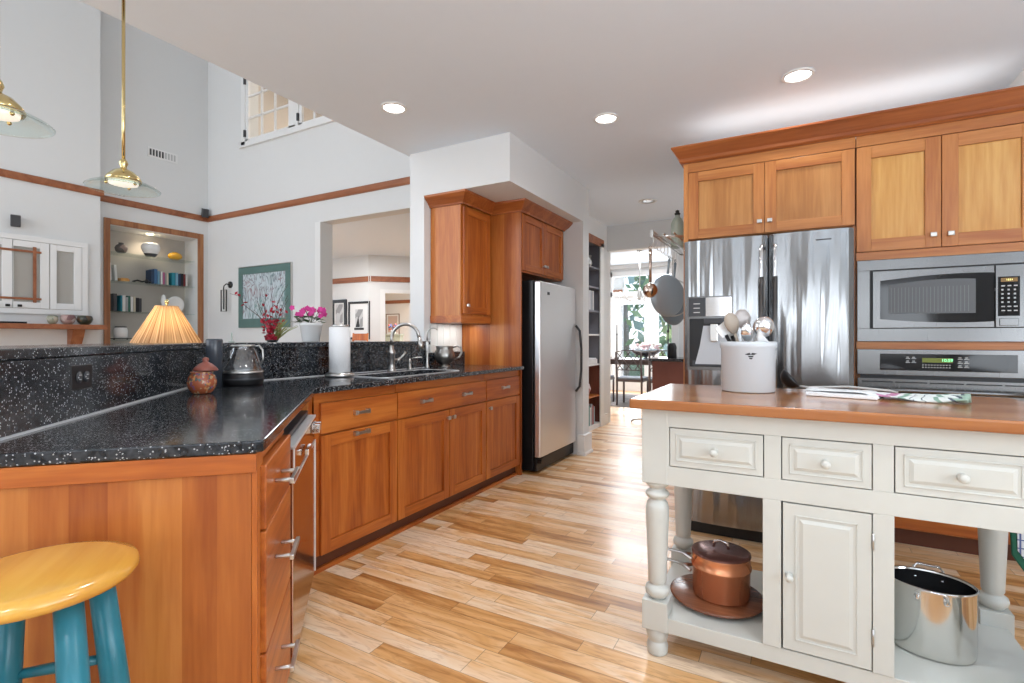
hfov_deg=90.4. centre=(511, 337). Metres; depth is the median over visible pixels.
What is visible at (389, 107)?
recessed light
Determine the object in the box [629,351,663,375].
ground
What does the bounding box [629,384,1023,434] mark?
island countertop
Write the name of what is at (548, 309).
refrigerator
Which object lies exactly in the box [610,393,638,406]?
area rug
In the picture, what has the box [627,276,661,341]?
leafy tree
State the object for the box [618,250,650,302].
chandelier
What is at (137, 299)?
book
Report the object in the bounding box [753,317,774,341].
ladle
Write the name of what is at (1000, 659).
shelf
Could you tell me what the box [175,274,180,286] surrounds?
book
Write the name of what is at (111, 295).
book
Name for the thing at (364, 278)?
trim
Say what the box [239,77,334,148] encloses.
window
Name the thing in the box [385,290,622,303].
trim
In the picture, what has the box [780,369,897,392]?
spoon
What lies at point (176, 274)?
book
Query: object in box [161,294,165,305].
figurine
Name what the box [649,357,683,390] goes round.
cabinet
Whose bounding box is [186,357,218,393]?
ceramic jar
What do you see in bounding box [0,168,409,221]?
trim
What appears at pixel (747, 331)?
spoon
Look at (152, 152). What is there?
air vent
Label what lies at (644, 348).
flower bowl
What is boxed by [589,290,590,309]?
book
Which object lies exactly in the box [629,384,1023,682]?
kitchen island
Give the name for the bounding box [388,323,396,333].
flowers
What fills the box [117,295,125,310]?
book
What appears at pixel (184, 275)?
book
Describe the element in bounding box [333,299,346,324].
framed picture
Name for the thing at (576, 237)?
wall
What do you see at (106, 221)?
trim
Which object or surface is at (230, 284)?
wall sconce
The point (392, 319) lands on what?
framed picture
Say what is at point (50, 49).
wall
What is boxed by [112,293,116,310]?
book
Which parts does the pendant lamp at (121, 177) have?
lamp shade, stem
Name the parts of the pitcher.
handle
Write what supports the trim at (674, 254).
attached to the wall at (636, 236)
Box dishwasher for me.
[283,410,321,663]
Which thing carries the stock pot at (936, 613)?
on the kitchen island
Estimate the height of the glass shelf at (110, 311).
0.010 m
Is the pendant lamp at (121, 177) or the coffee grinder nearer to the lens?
the pendant lamp at (121, 177)
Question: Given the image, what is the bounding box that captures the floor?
[287,390,1023,682]
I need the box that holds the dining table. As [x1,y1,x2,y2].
[610,357,651,364]
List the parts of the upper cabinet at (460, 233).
light rail, door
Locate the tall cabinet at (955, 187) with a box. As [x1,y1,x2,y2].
[855,110,1023,560]
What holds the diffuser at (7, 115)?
attached to the pendant lamp at (11, 111)
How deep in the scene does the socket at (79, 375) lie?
1.48 m
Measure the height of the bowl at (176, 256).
0.118 m
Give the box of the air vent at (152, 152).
[148,146,177,163]
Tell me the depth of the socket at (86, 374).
1.52 m
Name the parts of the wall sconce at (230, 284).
frame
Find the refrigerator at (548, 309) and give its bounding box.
[522,280,582,471]
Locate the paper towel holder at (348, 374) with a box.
[325,324,353,376]
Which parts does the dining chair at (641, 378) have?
leg, leg, seat frame, leg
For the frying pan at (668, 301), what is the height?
0.508 m
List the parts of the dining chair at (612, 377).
leg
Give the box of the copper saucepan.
[667,539,751,606]
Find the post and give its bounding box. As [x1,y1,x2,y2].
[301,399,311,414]
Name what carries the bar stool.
on the floor
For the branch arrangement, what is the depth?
2.98 m
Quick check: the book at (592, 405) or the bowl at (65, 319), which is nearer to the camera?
the bowl at (65, 319)
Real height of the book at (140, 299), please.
0.195 m
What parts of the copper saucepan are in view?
handle, handle, lid handle, lid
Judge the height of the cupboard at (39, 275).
0.900 m
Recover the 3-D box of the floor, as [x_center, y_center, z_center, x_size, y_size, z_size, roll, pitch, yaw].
[-2.172,1.175,7.322,16.300,0.050,16.900,0,0,29]
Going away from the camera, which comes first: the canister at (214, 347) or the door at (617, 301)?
the canister at (214, 347)
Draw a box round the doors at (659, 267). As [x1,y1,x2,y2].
[610,266,671,271]
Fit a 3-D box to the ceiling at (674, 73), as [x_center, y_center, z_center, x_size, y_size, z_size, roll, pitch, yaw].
[0.935,-1.600,1.768,5.480,0.200,9.500,0,0,29]
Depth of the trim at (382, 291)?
10.65 m
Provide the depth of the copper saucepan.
1.86 m
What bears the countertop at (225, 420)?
on the base cabinet at (206, 599)
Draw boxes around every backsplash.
[0,345,425,440]
[428,351,464,366]
[430,324,461,352]
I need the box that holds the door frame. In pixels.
[610,261,671,389]
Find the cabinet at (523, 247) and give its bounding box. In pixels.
[462,212,562,474]
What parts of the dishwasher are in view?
door, control panel, knob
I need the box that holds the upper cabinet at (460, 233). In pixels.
[430,204,490,323]
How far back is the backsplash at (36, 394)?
1.75 m
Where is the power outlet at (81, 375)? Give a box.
[71,364,91,390]
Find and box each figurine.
[132,279,151,283]
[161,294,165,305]
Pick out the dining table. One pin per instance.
(628, 361)
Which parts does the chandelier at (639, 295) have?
stem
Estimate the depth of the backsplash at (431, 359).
4.37 m
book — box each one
[110,294,112,310]
[111,265,117,280]
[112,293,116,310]
[117,295,121,310]
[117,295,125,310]
[126,296,129,311]
[130,297,132,311]
[133,296,135,311]
[136,298,138,311]
[139,298,141,311]
[146,270,153,283]
[150,269,156,284]
[154,271,159,284]
[158,271,162,284]
[163,273,168,285]
[166,273,174,285]
[175,273,177,285]
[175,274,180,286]
[181,274,185,286]
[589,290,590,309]
[592,291,593,309]
[592,405,593,424]
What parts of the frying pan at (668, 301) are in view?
handle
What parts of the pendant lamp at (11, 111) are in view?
lamp shade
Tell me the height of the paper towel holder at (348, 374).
0.318 m
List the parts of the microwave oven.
door, glass, control panel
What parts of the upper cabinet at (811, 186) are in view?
door, door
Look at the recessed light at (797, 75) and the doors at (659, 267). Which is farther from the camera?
the doors at (659, 267)
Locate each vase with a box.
[114,242,127,253]
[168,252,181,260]
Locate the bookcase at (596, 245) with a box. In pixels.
[589,233,603,430]
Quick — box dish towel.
[805,387,971,403]
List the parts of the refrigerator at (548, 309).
door, handle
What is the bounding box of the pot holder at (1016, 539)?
[1010,532,1023,570]
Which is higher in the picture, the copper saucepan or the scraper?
the scraper
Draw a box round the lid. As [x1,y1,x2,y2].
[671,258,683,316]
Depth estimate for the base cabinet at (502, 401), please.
4.00 m
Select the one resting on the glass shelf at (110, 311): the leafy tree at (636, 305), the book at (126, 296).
the book at (126, 296)
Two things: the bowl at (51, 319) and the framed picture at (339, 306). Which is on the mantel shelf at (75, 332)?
the bowl at (51, 319)
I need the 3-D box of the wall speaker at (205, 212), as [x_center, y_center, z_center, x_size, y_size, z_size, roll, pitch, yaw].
[-4.735,-1.923,7.840,0.124,0.141,0.084,0,0,44]
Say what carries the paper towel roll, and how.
on the paper towel holder at (348, 374)
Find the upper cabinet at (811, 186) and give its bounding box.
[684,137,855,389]
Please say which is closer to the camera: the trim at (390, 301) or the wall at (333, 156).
the wall at (333, 156)
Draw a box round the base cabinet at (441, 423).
[391,374,485,535]
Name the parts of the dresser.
drawer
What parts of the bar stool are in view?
leg, seat, leg, leg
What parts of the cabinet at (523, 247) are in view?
panel, door, door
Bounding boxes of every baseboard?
[577,432,592,455]
[604,413,607,424]
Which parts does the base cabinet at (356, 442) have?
drawer, door, handle, handle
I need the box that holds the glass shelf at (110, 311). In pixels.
[110,311,186,314]
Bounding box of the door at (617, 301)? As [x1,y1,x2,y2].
[613,296,650,391]
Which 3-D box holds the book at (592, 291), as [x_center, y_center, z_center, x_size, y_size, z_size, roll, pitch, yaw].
[0.939,-0.472,6.466,0.200,0.240,0.050,0,0,29]
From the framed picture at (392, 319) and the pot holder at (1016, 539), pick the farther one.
the framed picture at (392, 319)
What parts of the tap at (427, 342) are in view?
spout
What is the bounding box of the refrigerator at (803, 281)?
[684,227,853,542]
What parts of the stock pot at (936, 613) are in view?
handle, handle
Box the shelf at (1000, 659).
[666,562,1023,682]
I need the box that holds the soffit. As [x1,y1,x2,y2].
[410,132,583,222]
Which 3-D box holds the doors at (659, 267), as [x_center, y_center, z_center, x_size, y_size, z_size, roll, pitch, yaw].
[3.573,-0.220,10.568,5.200,2.740,0.150,0,0,29]
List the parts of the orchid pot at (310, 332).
pot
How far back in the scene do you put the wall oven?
2.70 m
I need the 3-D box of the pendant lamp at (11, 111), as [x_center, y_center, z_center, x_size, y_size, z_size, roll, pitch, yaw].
[-1.467,-1.056,1.448,0.251,0.883,0.251,0,0,29]
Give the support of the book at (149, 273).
on the glass shelf
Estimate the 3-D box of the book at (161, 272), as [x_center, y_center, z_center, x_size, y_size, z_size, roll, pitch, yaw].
[-5.197,-0.879,7.485,0.150,0.190,0.028,0,0,29]
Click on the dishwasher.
(302, 429)
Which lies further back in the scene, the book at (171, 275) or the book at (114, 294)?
the book at (171, 275)
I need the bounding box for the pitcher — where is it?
[434,345,462,366]
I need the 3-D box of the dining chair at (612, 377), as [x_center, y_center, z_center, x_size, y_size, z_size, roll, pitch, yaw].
[1.513,0.668,9.023,0.458,0.939,0.501,0,0,34]
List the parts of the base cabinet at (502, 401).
drawer, door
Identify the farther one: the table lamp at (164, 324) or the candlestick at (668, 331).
the candlestick at (668, 331)
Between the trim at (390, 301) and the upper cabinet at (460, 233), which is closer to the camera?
the upper cabinet at (460, 233)
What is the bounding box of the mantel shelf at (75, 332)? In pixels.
[0,323,106,343]
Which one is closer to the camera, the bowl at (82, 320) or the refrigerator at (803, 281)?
the refrigerator at (803, 281)
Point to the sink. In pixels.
(417, 369)
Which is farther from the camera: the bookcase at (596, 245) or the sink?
the bookcase at (596, 245)
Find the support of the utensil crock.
on the island countertop
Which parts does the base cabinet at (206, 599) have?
panel, drawer, drawer, drawer, handle, handle, handle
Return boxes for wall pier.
[410,196,461,352]
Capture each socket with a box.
[76,372,82,382]
[83,371,89,381]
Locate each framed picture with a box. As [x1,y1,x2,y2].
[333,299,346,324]
[348,301,369,338]
[386,314,399,333]
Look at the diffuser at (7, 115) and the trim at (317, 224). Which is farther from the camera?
the trim at (317, 224)
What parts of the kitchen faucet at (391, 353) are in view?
lever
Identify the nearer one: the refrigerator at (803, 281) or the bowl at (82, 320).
the refrigerator at (803, 281)
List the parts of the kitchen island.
leg, leg, knob, drawer, knob, knob, drawer, door, drawer, knob, leg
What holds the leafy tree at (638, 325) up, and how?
on the ground
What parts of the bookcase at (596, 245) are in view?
shelf, shelf, shelf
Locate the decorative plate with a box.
[167,296,183,310]
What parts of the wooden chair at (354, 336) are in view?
backrest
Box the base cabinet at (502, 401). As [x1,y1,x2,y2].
[481,370,519,491]
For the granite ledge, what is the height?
0.028 m
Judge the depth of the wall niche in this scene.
7.41 m
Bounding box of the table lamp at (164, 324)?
[130,299,201,342]
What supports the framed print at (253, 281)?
attached to the wall at (333, 156)
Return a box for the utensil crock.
[720,341,776,392]
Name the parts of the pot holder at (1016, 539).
panel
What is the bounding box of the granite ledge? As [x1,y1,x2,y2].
[0,341,430,360]
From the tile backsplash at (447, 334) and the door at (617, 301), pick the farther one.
the door at (617, 301)
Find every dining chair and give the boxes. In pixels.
[610,375,614,401]
[615,350,648,404]
[648,350,667,391]
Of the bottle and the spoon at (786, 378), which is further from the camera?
the bottle
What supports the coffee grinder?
on the cabinet at (665, 371)
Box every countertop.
[0,364,523,466]
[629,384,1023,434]
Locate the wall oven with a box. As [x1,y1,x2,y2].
[857,349,1023,401]
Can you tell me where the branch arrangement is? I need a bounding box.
[233,288,296,341]
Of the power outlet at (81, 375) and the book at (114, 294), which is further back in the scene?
the book at (114, 294)
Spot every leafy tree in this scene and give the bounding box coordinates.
[624,275,664,375]
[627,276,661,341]
[637,314,671,357]
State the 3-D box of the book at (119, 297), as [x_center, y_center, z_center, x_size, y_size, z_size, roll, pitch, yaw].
[-5.444,-0.477,7.039,0.150,0.220,0.020,0,0,29]
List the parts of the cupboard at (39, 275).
door, door, door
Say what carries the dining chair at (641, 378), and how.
on the area rug
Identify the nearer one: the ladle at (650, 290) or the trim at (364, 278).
the ladle at (650, 290)
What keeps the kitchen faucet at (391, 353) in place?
on the countertop at (225, 420)
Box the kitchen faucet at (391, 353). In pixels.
[387,322,423,371]
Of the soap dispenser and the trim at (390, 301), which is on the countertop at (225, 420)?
the soap dispenser
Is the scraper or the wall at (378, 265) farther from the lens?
the wall at (378, 265)
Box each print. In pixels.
[238,262,292,327]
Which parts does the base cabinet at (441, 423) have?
door, handle, drawer, door, handle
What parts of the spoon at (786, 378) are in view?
handle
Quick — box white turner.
[757,329,768,341]
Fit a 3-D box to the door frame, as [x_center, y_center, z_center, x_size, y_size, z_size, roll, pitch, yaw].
[3.547,-0.220,10.520,5.000,2.740,0.160,0,0,29]
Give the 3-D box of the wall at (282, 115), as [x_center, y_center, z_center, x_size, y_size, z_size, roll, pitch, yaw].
[-2.384,-3.600,8.486,4.200,3.500,2.870,0,0,29]
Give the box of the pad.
[806,391,880,399]
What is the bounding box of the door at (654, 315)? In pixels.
[651,303,658,390]
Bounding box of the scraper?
[715,322,731,341]
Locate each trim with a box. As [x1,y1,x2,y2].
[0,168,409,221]
[103,217,203,343]
[315,222,320,341]
[333,276,409,283]
[380,289,409,340]
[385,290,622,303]
[672,249,677,356]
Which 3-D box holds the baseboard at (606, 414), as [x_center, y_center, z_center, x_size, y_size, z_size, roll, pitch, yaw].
[0.871,1.080,6.092,0.015,0.140,1.700,0,0,29]
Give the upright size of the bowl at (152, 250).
0.195 m
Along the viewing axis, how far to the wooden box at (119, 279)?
7.01 m
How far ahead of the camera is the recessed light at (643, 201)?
5.57 m
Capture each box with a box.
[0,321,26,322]
[118,278,129,281]
[589,358,596,364]
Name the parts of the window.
frame, frame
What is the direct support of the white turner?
in the utensil crock
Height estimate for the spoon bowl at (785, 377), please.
0.080 m
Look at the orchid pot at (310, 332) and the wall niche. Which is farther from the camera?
the wall niche
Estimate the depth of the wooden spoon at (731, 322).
2.07 m
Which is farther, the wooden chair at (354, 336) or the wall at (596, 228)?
the wooden chair at (354, 336)
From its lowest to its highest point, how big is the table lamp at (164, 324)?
0.818 m
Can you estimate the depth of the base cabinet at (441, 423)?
3.28 m
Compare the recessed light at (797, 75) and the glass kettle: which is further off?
the recessed light at (797, 75)
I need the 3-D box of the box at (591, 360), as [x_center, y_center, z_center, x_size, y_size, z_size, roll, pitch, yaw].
[0.916,0.291,6.467,0.240,0.075,0.320,0,0,29]
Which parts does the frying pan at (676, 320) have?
handle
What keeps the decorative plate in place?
on the glass shelf at (110, 311)
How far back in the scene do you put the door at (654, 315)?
10.81 m
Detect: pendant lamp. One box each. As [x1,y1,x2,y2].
[0,79,55,138]
[83,0,160,197]
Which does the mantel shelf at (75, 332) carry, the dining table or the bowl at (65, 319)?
the bowl at (65, 319)
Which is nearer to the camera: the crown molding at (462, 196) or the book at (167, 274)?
the crown molding at (462, 196)
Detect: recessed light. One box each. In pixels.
[381,102,406,113]
[593,113,618,123]
[638,199,656,203]
[781,67,814,82]
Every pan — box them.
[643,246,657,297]
[651,255,683,316]
[661,259,683,324]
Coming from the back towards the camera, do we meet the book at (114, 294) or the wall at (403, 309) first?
the wall at (403, 309)
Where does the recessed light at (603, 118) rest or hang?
in the ceiling at (674, 73)
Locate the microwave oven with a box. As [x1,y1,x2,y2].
[857,251,1023,341]
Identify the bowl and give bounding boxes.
[46,315,58,323]
[60,315,75,323]
[76,315,92,324]
[141,243,160,257]
[629,342,662,358]
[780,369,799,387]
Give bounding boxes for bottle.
[671,210,683,248]
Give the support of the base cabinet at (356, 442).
on the floor
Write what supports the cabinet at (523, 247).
on the floor
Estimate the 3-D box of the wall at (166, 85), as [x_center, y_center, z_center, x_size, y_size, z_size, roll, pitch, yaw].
[-6.752,-2.350,4.682,0.350,7.000,7.640,0,0,29]
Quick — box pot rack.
[649,230,683,261]
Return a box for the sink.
[353,369,458,377]
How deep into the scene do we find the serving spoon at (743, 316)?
2.12 m
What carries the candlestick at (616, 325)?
on the dining table
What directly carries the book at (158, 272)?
on the glass shelf
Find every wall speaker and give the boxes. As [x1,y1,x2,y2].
[10,214,20,226]
[201,208,208,217]
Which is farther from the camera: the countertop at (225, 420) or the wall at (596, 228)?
the wall at (596, 228)
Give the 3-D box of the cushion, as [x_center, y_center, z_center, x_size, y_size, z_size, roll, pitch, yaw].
[2.069,0.680,8.721,0.440,0.035,0.420,0,0,29]
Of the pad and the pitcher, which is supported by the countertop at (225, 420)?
the pitcher
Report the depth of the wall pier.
4.12 m
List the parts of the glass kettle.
lid, handle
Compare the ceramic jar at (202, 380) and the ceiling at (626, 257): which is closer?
the ceramic jar at (202, 380)
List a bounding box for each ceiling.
[79,0,1023,225]
[333,213,409,258]
[610,248,671,265]
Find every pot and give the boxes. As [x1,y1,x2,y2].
[290,305,326,341]
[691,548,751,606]
[894,562,979,664]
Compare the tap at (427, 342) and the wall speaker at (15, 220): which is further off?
the wall speaker at (15, 220)
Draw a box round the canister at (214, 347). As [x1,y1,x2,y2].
[206,339,222,387]
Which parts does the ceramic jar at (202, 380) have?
lid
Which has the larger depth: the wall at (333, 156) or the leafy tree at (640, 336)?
the leafy tree at (640, 336)
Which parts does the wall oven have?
door, control panel, handle, glass panel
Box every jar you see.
[110,326,131,339]
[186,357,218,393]
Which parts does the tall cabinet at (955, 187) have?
door, knob, knob, drawer, door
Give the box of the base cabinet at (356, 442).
[312,385,396,574]
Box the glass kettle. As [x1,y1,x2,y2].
[223,344,263,386]
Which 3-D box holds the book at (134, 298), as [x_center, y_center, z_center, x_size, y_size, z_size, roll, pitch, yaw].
[-5.367,-0.474,7.178,0.150,0.215,0.028,0,0,29]
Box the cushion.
[618,375,647,379]
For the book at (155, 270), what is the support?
on the glass shelf
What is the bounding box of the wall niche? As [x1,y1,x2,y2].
[110,230,184,342]
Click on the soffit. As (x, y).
(501, 167)
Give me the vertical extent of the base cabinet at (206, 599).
0.885 m
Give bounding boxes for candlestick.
[614,325,619,358]
[667,323,669,349]
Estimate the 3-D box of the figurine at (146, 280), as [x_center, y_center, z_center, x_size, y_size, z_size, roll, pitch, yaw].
[-5.255,-0.813,7.225,0.040,0.060,0.245,0,0,29]
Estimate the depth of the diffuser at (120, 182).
2.02 m
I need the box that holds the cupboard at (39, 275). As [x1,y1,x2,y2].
[0,232,87,315]
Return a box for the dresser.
[385,334,403,340]
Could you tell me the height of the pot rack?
0.106 m
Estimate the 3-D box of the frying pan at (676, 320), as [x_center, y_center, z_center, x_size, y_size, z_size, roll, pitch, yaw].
[1.412,-0.396,4.412,0.340,0.573,0.051,0,0,-31]
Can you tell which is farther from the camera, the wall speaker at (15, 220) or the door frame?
the door frame
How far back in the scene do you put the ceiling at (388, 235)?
8.75 m
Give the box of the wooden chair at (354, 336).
[352,333,368,340]
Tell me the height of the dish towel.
0.032 m
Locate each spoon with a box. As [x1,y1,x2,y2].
[724,313,738,341]
[735,309,750,341]
[741,323,753,341]
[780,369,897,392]
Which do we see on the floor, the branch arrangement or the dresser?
the dresser
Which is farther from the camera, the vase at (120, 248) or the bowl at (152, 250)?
the bowl at (152, 250)
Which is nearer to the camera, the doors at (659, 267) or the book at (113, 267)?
the book at (113, 267)
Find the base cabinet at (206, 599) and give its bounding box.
[0,430,299,682]
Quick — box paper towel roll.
[329,327,349,372]
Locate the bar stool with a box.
[0,540,139,682]
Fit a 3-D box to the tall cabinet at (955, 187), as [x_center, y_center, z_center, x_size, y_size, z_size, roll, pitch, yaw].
[2.454,-0.005,2.991,0.768,2.310,0.668,0,0,29]
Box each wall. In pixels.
[0,0,99,345]
[9,345,389,360]
[100,11,207,343]
[208,62,409,341]
[258,85,321,135]
[333,255,367,340]
[368,255,409,340]
[385,277,623,375]
[548,186,588,453]
[589,216,606,413]
[607,218,683,422]
[1008,69,1023,87]
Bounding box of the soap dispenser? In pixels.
[407,356,421,369]
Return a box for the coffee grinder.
[667,343,676,357]
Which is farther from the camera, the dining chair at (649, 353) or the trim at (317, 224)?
the dining chair at (649, 353)
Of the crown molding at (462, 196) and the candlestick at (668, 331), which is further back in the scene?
the candlestick at (668, 331)
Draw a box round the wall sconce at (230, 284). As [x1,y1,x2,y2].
[220,281,232,311]
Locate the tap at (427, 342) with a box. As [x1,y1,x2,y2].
[425,327,437,367]
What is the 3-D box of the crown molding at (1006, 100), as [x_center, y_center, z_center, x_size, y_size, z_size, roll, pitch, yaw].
[2.021,-1.201,3.191,1.855,0.102,0.678,0,0,29]
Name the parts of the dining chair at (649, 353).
leg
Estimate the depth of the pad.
1.85 m
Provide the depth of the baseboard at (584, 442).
4.98 m
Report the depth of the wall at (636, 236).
6.66 m
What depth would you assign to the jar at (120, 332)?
6.97 m
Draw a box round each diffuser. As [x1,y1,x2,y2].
[0,106,20,121]
[108,178,138,187]
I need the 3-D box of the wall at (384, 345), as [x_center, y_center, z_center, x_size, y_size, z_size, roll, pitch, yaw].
[-1.344,0.603,2.617,0.845,1.095,3.224,0,0,9]
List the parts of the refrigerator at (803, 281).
plate, freezer door, handle, handle, fridge door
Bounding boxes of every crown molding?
[424,189,572,231]
[671,85,1023,168]
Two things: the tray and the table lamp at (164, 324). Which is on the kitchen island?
the tray
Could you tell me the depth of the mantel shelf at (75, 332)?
6.06 m
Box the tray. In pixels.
[670,574,762,618]
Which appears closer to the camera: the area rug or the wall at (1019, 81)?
the wall at (1019, 81)
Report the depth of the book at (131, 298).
7.11 m

